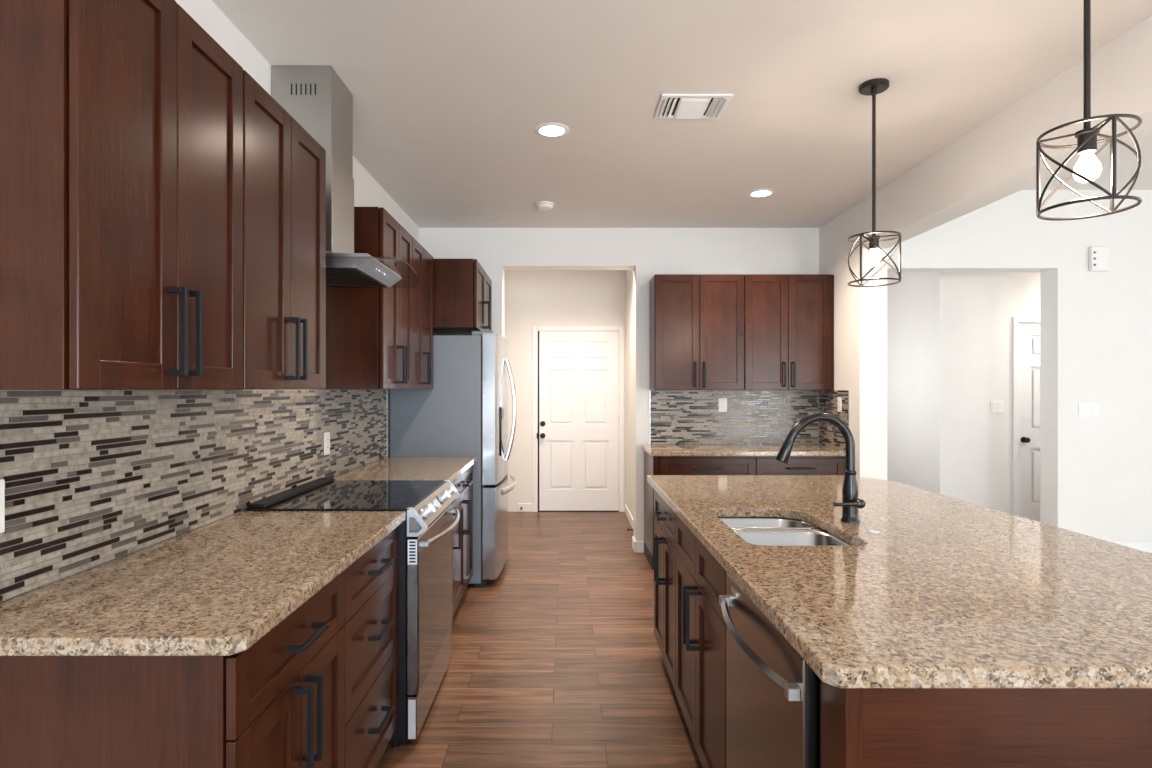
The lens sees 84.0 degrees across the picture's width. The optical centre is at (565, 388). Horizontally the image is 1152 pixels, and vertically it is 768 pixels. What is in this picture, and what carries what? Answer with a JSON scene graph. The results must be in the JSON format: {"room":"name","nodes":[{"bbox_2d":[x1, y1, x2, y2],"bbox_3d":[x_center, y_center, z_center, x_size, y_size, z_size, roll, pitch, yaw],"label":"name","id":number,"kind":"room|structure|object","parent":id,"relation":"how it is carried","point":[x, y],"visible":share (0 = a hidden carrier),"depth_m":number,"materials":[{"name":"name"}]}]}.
{"room":"kitchen","nodes":[
{"label":"kitchen","id":0,"kind":"room"},
{"bbox_2d":[0,0,418,601],"bbox_3d":[-1.340,0.010,0.850,0.200,2.740,9.100,0,0,0],"label":"wall","id":1,"kind":"structure","parent":0,"point":[368,192],"depth_m":2.53,"materials":[{"name":"white paint"}]},
{"bbox_2d":[0,0,242,389],"bbox_3d":[-1.056,-0.455,1.507,0.361,0.914,0.623,0,0,0],"label":"upper cabinet","id":2,"kind":"object","parent":1,"relation":"attached to","point":[121,121],"visible":1,"depth_m":1.31,"materials":[{"name":"brown wood"}]},
{"bbox_2d":[0,390,387,601],"bbox_3d":[-1.235,0.234,2.807,0.010,0.460,3.213,0,0,0],"label":"backsplash","id":3,"kind":"structure","parent":1,"relation":"attached to","point":[92,478],"depth_m":1.88,"materials":[{"name":"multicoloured tile"}]},
{"bbox_2d":[0,479,4,532],"bbox_3d":[-1.228,0.255,1.364,0.008,0.116,0.072,0,0,0],"label":"outlet","id":4,"kind":"object","parent":3,"relation":"attached to","point":[2,481],"visible":1,"depth_m":1.39,"materials":[{"name":"white plastic"}]},
{"bbox_2d":[324,432,329,454],"bbox_3d":[-1.228,0.280,3.290,0.008,0.116,0.072,0,0,0],"label":"outlet","id":5,"kind":"object","parent":3,"relation":"attached to","point":[326,434],"visible":1,"depth_m":3.28,"materials":[{"name":"white plastic"}]},
{"bbox_2d":[235,70,325,389],"bbox_3d":[-1.056,-0.455,2.131,0.361,0.914,0.623,0,0,0],"label":"upper cabinet","id":6,"kind":"object","parent":1,"relation":"attached to","point":[284,166],"visible":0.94,"depth_m":2.07,"materials":[{"name":"brown wood"}]},
{"bbox_2d":[271,66,401,286],"bbox_3d":[-0.970,-0.922,2.822,0.539,0.874,0.736,0,0,0],"label":"range hood","id":7,"kind":"object","parent":1,"relation":"attached to","point":[317,98],"visible":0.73,"depth_m":2.69,"materials":[{"name":"silver metal"}]},
{"bbox_2d":[326,207,411,388],"bbox_3d":[-1.056,-0.455,3.507,0.361,0.914,0.613,0,0,0],"label":"upper cabinet","id":8,"kind":"object","parent":1,"relation":"attached to","point":[369,329],"visible":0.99,"depth_m":3.20,"materials":[{"name":"brown wood"}]},
{"bbox_2d":[412,237,433,388],"bbox_3d":[-1.056,-0.455,4.121,0.361,0.914,0.613,0,0,0],"label":"upper cabinet","id":9,"kind":"object","parent":1,"relation":"attached to","point":[422,260],"visible":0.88,"depth_m":4.08,"materials":[{"name":"brown wood"}]},
{"bbox_2d":[434,259,491,334],"bbox_3d":[-0.910,-0.671,4.930,0.651,0.482,0.909,0,0,0],"label":"upper cabinet","id":10,"kind":"object","parent":1,"relation":"attached to","point":[462,287],"visible":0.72,"depth_m":4.48,"materials":[{"name":"brown wood"}]},
{"bbox_2d":[376,512,701,767],"bbox_3d":[2.700,1.405,2.650,8.600,0.050,12.700,0,0,0],"label":"floor","id":11,"kind":"structure","parent":0,"point":[557,661],"depth_m":3.21,"materials":[{"name":"brown wood"}]},
{"bbox_2d":[0,571,343,767],"bbox_3d":[-0.916,0.941,1.538,0.639,0.878,0.610,0,0,0],"label":"base cabinet","id":12,"kind":"object","parent":11,"relation":"on","point":[278,702],"visible":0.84,"depth_m":1.23,"materials":[{"name":"brown wood"}]},
{"bbox_2d":[0,511,405,655],"bbox_3d":[-0.924,0.483,1.819,0.629,0.036,1.244,0,0,0],"label":"countertop","id":13,"kind":"structure","parent":12,"relation":"on","point":[216,588],"depth_m":1.47,"materials":[{"name":"stone"}]},
{"bbox_2d":[245,478,459,747],"bbox_3d":[-0.856,0.911,2.824,0.741,0.938,0.764,0,0,0],"label":"range","id":14,"kind":"object","parent":11,"relation":"on","point":[425,567],"visible":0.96,"depth_m":2.63,"materials":[{"name":"silver metal"}]},
{"bbox_2d":[245,480,444,511],"bbox_3d":[-0.913,0.464,2.822,0.626,0.015,0.758,0,0,0],"label":"cooktop","id":15,"kind":"object","parent":14,"relation":"in","point":[315,495],"depth_m":2.72,"materials":[{"name":"black glass"}]},
{"bbox_2d":[343,526,398,767],"bbox_3d":[-0.916,0.941,2.142,0.639,0.878,0.596,0,0,0],"label":"base cabinet","id":16,"kind":"object","parent":11,"relation":"on","point":[371,583],"visible":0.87,"depth_m":2.10,"materials":[{"name":"brown wood"}]},
{"bbox_2d":[390,331,516,586],"bbox_3d":[-0.799,0.487,4.889,0.841,1.785,0.911,0,0,0],"label":"refrigerator","id":17,"kind":"object","parent":11,"relation":"on","point":[465,414],"visible":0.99,"depth_m":4.43,"materials":[{"name":"silver metal"}]},
{"bbox_2d":[452,480,460,613],"bbox_3d":[-0.916,0.941,3.435,0.639,0.878,0.459,0,0,0],"label":"base cabinet","id":18,"kind":"object","parent":11,"relation":"on","point":[453,482],"visible":0.12,"depth_m":3.62,"materials":[{"name":"brown wood"}]},
{"bbox_2d":[454,465,472,609],"bbox_3d":[-0.916,0.941,4.030,0.639,0.878,0.729,0,0,0],"label":"base cabinet","id":19,"kind":"object","parent":11,"relation":"on","point":[464,482],"visible":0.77,"depth_m":3.99,"materials":[{"name":"brown wood"}]},
{"bbox_2d":[331,457,476,482],"bbox_3d":[-0.924,0.483,3.804,0.629,0.036,1.202,0,0,0],"label":"countertop","id":20,"kind":"structure","parent":19,"relation":"on","point":[386,468],"depth_m":3.70,"materials":[{"name":"stone"}]},
{"bbox_2d":[653,490,675,692],"bbox_3d":[0.747,0.941,3.001,0.660,0.878,0.657,0,0,0],"label":"base cabinet","id":21,"kind":"object","parent":11,"relation":"on","point":[664,516],"visible":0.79,"depth_m":2.94,"materials":[{"name":"brown wood"}]},
{"bbox_2d":[644,451,755,569],"bbox_3d":[1.040,0.941,5.075,0.769,0.878,0.640,0,0,0],"label":"base cabinet","id":22,"kind":"object","parent":11,"relation":"on","point":[653,465],"visible":0.28,"depth_m":4.80,"materials":[{"name":"brown wood"}]},
{"bbox_2d":[642,444,844,455],"bbox_3d":[1.383,0.483,5.082,1.502,0.036,0.634,0,0,0],"label":"countertop","id":23,"kind":"structure","parent":22,"relation":"on","point":[651,449],"depth_m":4.84,"materials":[{"name":"stone"}]},
{"bbox_2d":[676,515,826,767],"bbox_3d":[0.747,0.941,2.253,0.660,0.878,0.836,0,0,0],"label":"base cabinet","id":24,"kind":"object","parent":11,"relation":"on","point":[700,579],"visible":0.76,"depth_m":2.19,"materials":[{"name":"brown wood"}]},
{"bbox_2d":[719,573,820,767],"bbox_3d":[0.737,0.944,1.530,0.667,0.872,0.598,0,0,0],"label":"dishwasher","id":25,"kind":"object","parent":11,"relation":"on","point":[773,696],"visible":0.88,"depth_m":1.47,"materials":[{"name":"silver metal"}]},
{"bbox_2d":[755,456,844,474],"bbox_3d":[1.780,0.941,5.075,0.708,0.878,0.640,0,0,0],"label":"drawer","id":26,"kind":"object","parent":11,"relation":"on","point":[765,465],"visible":0.19,"depth_m":4.80,"materials":[{"name":"brown wood"}]},
{"bbox_2d":[821,680,1151,767],"bbox_3d":[0.949,0.941,1.146,0.943,0.878,0.108,0,0,0],"label":"island end panel","id":27,"kind":"object","parent":11,"relation":"on","point":[861,727],"visible":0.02,"depth_m":1.09,"materials":[{"name":"brown wood"}]},
{"bbox_3d":[1.255,0.941,2.268,0.330,0.878,2.125,0,0,0],"label":"cabinet","id":28,"kind":"object","parent":11,"relation":"on","visible":0},
{"bbox_2d":[647,475,1151,687],"bbox_3d":[1.048,0.483,2.261,1.223,0.036,2.388,0,0,0],"label":"countertop","id":29,"kind":"structure","parent":28,"relation":"on","point":[950,592],"depth_m":1.51,"materials":[{"name":"stone"}]},
{"bbox_2d":[718,517,851,545],"bbox_3d":[0.733,0.598,2.204,0.391,0.193,0.637,0,0,0],"label":"sink","id":30,"kind":"object","parent":29,"relation":"in","point":[767,531],"visible":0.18,"depth_m":2.27,"materials":[{"name":"metal"}]},
{"bbox_2d":[775,413,865,522],"bbox_3d":[0.882,0.274,2.227,0.293,0.382,0.100,0,0,0],"label":"faucet","id":31,"kind":"object","parent":29,"relation":"on","point":[850,504],"visible":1,"depth_m":2.23,"materials":[{"name":"black metal"}]},
{"bbox_2d":[867,530,880,532],"bbox_3d":[1.000,0.463,2.080,0.040,0.003,0.040,0,0,0],"label":"cover","id":32,"kind":"object","parent":29,"relation":"on","point":[869,531],"visible":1,"depth_m":2.08,"materials":[{"name":"silver metal"}]},
{"bbox_2d":[504,270,625,511],"bbox_3d":[-0.295,0.010,7.275,2.290,2.740,0.150,0,0,0],"label":"wall","id":33,"kind":"structure","parent":0,"point":[531,297],"depth_m":7.20,"materials":[{"name":"white paint"}]},
{"bbox_2d":[518,503,531,511],"bbox_3d":[-0.456,1.333,7.193,0.168,0.095,0.014,0,0,0],"label":"baseboard","id":34,"kind":"structure","parent":33,"relation":"attached to","point":[526,507],"depth_m":7.19,"materials":[{"name":"white paint"}]},
{"bbox_2d":[532,326,623,511],"bbox_3d":[0.138,0.335,7.186,1.032,2.090,0.097,0,0,0],"label":"door","id":35,"kind":"structure","parent":33,"relation":"in","point":[581,370],"depth_m":7.20,"materials":[{"name":"white paint"}]},
{"bbox_2d":[626,270,632,516],"bbox_3d":[0.760,0.010,6.400,0.180,2.740,1.600,0,0,0],"label":"wall","id":36,"kind":"structure","parent":0,"point":[629,273],"depth_m":6.75,"materials":[{"name":"white paint"}]},
{"bbox_2d":[624,504,632,527],"bbox_3d":[0.663,1.333,6.393,0.014,0.095,1.586,0,0,0],"label":"baseboard","id":37,"kind":"structure","parent":36,"relation":"attached to","point":[626,510],"depth_m":6.72,"materials":[{"name":"white paint"}]},
{"bbox_2d":[212,0,1151,227],"bbox_3d":[2.700,-1.570,2.650,8.600,0.420,12.700,0,0,0],"label":"ceiling","id":38,"kind":"structure","parent":0,"point":[450,97],"depth_m":2.92,"materials":[{"name":"paint"}]},
{"bbox_2d":[536,201,553,210],"bbox_3d":[-0.154,-1.340,4.700,0.136,0.040,0.136,0,0,0],"label":"smoke detector","id":39,"kind":"object","parent":38,"relation":"attached to","point":[542,205],"visible":1,"depth_m":4.66,"materials":[{"name":"white plastic"}]},
{"bbox_2d":[534,123,569,136],"bbox_3d":[-0.073,-1.356,3.360,0.184,0.008,0.184,0,0,0],"label":"recessed light","id":40,"kind":"object","parent":38,"relation":"in","point":[546,129],"visible":1,"depth_m":3.35,"materials":[{"name":"white paint"}]},
{"bbox_2d":[539,126,563,135],"bbox_3d":[-0.073,-1.357,3.360,0.132,0.004,0.132,0,0,5],"label":"diffuser","id":41,"kind":"object","parent":40,"relation":"attached to","point":[543,130],"depth_m":3.36,"materials":[{"name":"white plastic"}]},
{"bbox_2d":[654,94,732,118],"bbox_3d":[0.605,-1.352,3.075,0.330,0.015,0.260,0,0,0],"label":"ceiling vent","id":42,"kind":"object","parent":38,"relation":"in","point":[670,106],"visible":1,"depth_m":3.05,"materials":[{"name":"white metal"}]},
{"bbox_2d":[747,189,774,196],"bbox_3d":[1.353,-1.356,4.440,0.184,0.008,0.184,0,0,0],"label":"recessed light","id":43,"kind":"object","parent":38,"relation":"in","point":[760,192],"visible":1,"depth_m":4.43,"materials":[{"name":"white paint"}]},
{"bbox_2d":[751,191,770,195],"bbox_3d":[1.353,-1.357,4.440,0.132,0.004,0.132,0,0,-5],"label":"diffuser","id":44,"kind":"object","parent":43,"relation":"attached to","point":[753,193],"depth_m":4.44,"materials":[{"name":"white plastic"}]},
{"bbox_2d":[848,78,900,286],"bbox_3d":[1.376,-0.916,2.860,0.216,0.888,0.216,0,0,0],"label":"pendant light","id":45,"kind":"object","parent":38,"relation":"hanging from","point":[872,87],"visible":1,"depth_m":2.85,"materials":[{"name":"brown metal"}]},
{"bbox_2d":[868,235,879,249],"bbox_3d":[1.376,-0.653,2.860,0.052,0.057,0.052,0,0,0],"label":"socket","id":46,"kind":"object","parent":45,"relation":"attached to","point":[874,238],"depth_m":2.84,"materials":[{"name":"brown metal"}]},
{"bbox_2d":[1036,0,1141,220],"bbox_3d":[1.376,-0.916,1.690,0.216,0.888,0.216,0,0,0],"label":"pendant light","id":47,"kind":"object","parent":38,"relation":"hanging from","point":[1088,168],"visible":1,"depth_m":1.68,"materials":[{"name":"brown metal"}]},
{"bbox_2d":[1075,128,1099,154],"bbox_3d":[1.376,-0.653,1.690,0.052,0.057,0.052,0,0,0],"label":"socket","id":48,"kind":"object","parent":47,"relation":"attached to","point":[1090,146],"depth_m":1.68,"materials":[{"name":"brown metal"}]},
{"bbox_2d":[419,190,1151,540],"bbox_3d":[2.780,-0.150,5.500,8.440,3.060,0.200,0,0,0],"label":"wall","id":49,"kind":"structure","parent":0,"point":[1096,327],"depth_m":5.40,"materials":[{"name":"white paint"}]},
{"bbox_2d":[632,536,635,551],"bbox_3d":[0.584,1.333,5.494,0.013,0.095,0.213,0,0,0],"label":"baseboard","id":50,"kind":"object","parent":49,"relation":"attached to","point":[633,539],"visible":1,"depth_m":5.47,"materials":[{"name":"white paint"}]},
{"bbox_2d":[635,541,643,552],"bbox_3d":[0.620,1.333,5.394,0.084,0.095,0.013,0,0,0],"label":"baseboard","id":51,"kind":"structure","parent":49,"relation":"attached to","point":[639,547],"depth_m":5.39,"materials":[{"name":"white paint"}]},
{"bbox_2d":[649,274,743,389],"bbox_3d":[1.060,-0.451,5.213,0.712,0.918,0.366,0,0,0],"label":"upper cabinet","id":52,"kind":"object","parent":49,"relation":"attached to","point":[696,321],"visible":1,"depth_m":5.08,"materials":[{"name":"brown wood"}]},
{"bbox_2d":[649,390,849,449],"bbox_3d":[1.419,0.237,5.103,1.430,0.454,0.592,0,0,0],"label":"backsplash","id":53,"kind":"structure","parent":49,"relation":"attached to","point":[675,416],"depth_m":5.39,"materials":[{"name":"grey tile"}]},
{"bbox_2d":[718,398,726,411],"bbox_3d":[1.320,0.135,5.388,0.072,0.116,0.008,0,0,0],"label":"outlet","id":54,"kind":"object","parent":53,"relation":"attached to","point":[722,402],"visible":1,"depth_m":5.39,"materials":[{"name":"white plastic"}]},
{"bbox_2d":[837,397,841,411],"bbox_3d":[2.123,0.120,4.970,0.008,0.116,0.072,0,0,0],"label":"outlet","id":55,"kind":"object","parent":53,"relation":"attached to","point":[839,399],"visible":1,"depth_m":4.96,"materials":[{"name":"white plastic"}]},
{"bbox_2d":[744,274,833,389],"bbox_3d":[1.775,-0.451,5.213,0.717,0.918,0.366,0,0,0],"label":"upper cabinet","id":56,"kind":"object","parent":49,"relation":"attached to","point":[789,318],"visible":1,"depth_m":5.08,"materials":[{"name":"brown wood"}]},
{"bbox_2d":[1078,403,1097,416],"bbox_3d":[4.405,0.177,5.395,0.166,0.116,0.010,0,0,0],"label":"light switch","id":57,"kind":"object","parent":49,"relation":"attached to","point":[1084,409],"visible":1,"depth_m":5.39,"materials":[{"name":"white plastic"}]},
{"bbox_2d":[1089,246,1108,271],"bbox_3d":[4.480,-1.093,5.379,0.150,0.205,0.041,0,0,0],"label":"door chime","id":58,"kind":"object","parent":49,"relation":"attached to","point":[1098,255],"visible":1,"depth_m":5.36,"materials":[{"name":"white plastic"}]},
{"bbox_2d":[1109,541,1151,552],"bbox_3d":[5.475,1.333,5.394,2.650,0.095,0.013,0,0,0],"label":"baseboard","id":59,"kind":"structure","parent":49,"relation":"attached to","point":[1146,546],"depth_m":5.39,"materials":[{"name":"white paint"}]},
{"bbox_2d":[887,272,1039,513],"bbox_3d":[4.840,0.010,7.250,2.320,2.740,1.900,0,0,0],"label":"wall","id":60,"kind":"structure","parent":0,"point":[949,334],"depth_m":6.30,"materials":[{"name":"white paint"}]},
{"bbox_2d":[991,401,1002,412],"bbox_3d":[4.240,0.177,6.295,0.119,0.116,0.010,0,0,0],"label":"light switch","id":61,"kind":"object","parent":60,"relation":"attached to","point":[996,406],"visible":1,"depth_m":6.29,"materials":[{"name":"white plastic"}]},
{"bbox_2d":[1012,317,1039,521],"bbox_3d":[4.855,0.335,6.287,0.920,2.090,0.097,0,0,0],"label":"door","id":62,"kind":"structure","parent":60,"relation":"in","point":[1025,330],"depth_m":6.30,"materials":[{"name":"white paint"}]},
{"bbox_2d":[819,16,1151,479],"bbox_3d":[2.235,-0.150,0.950,0.200,3.060,8.900,0,0,0],"label":"wall","id":63,"kind":"structure","parent":0,"point":[994,161],"depth_m":3.62,"materials":[{"name":"white paint"}]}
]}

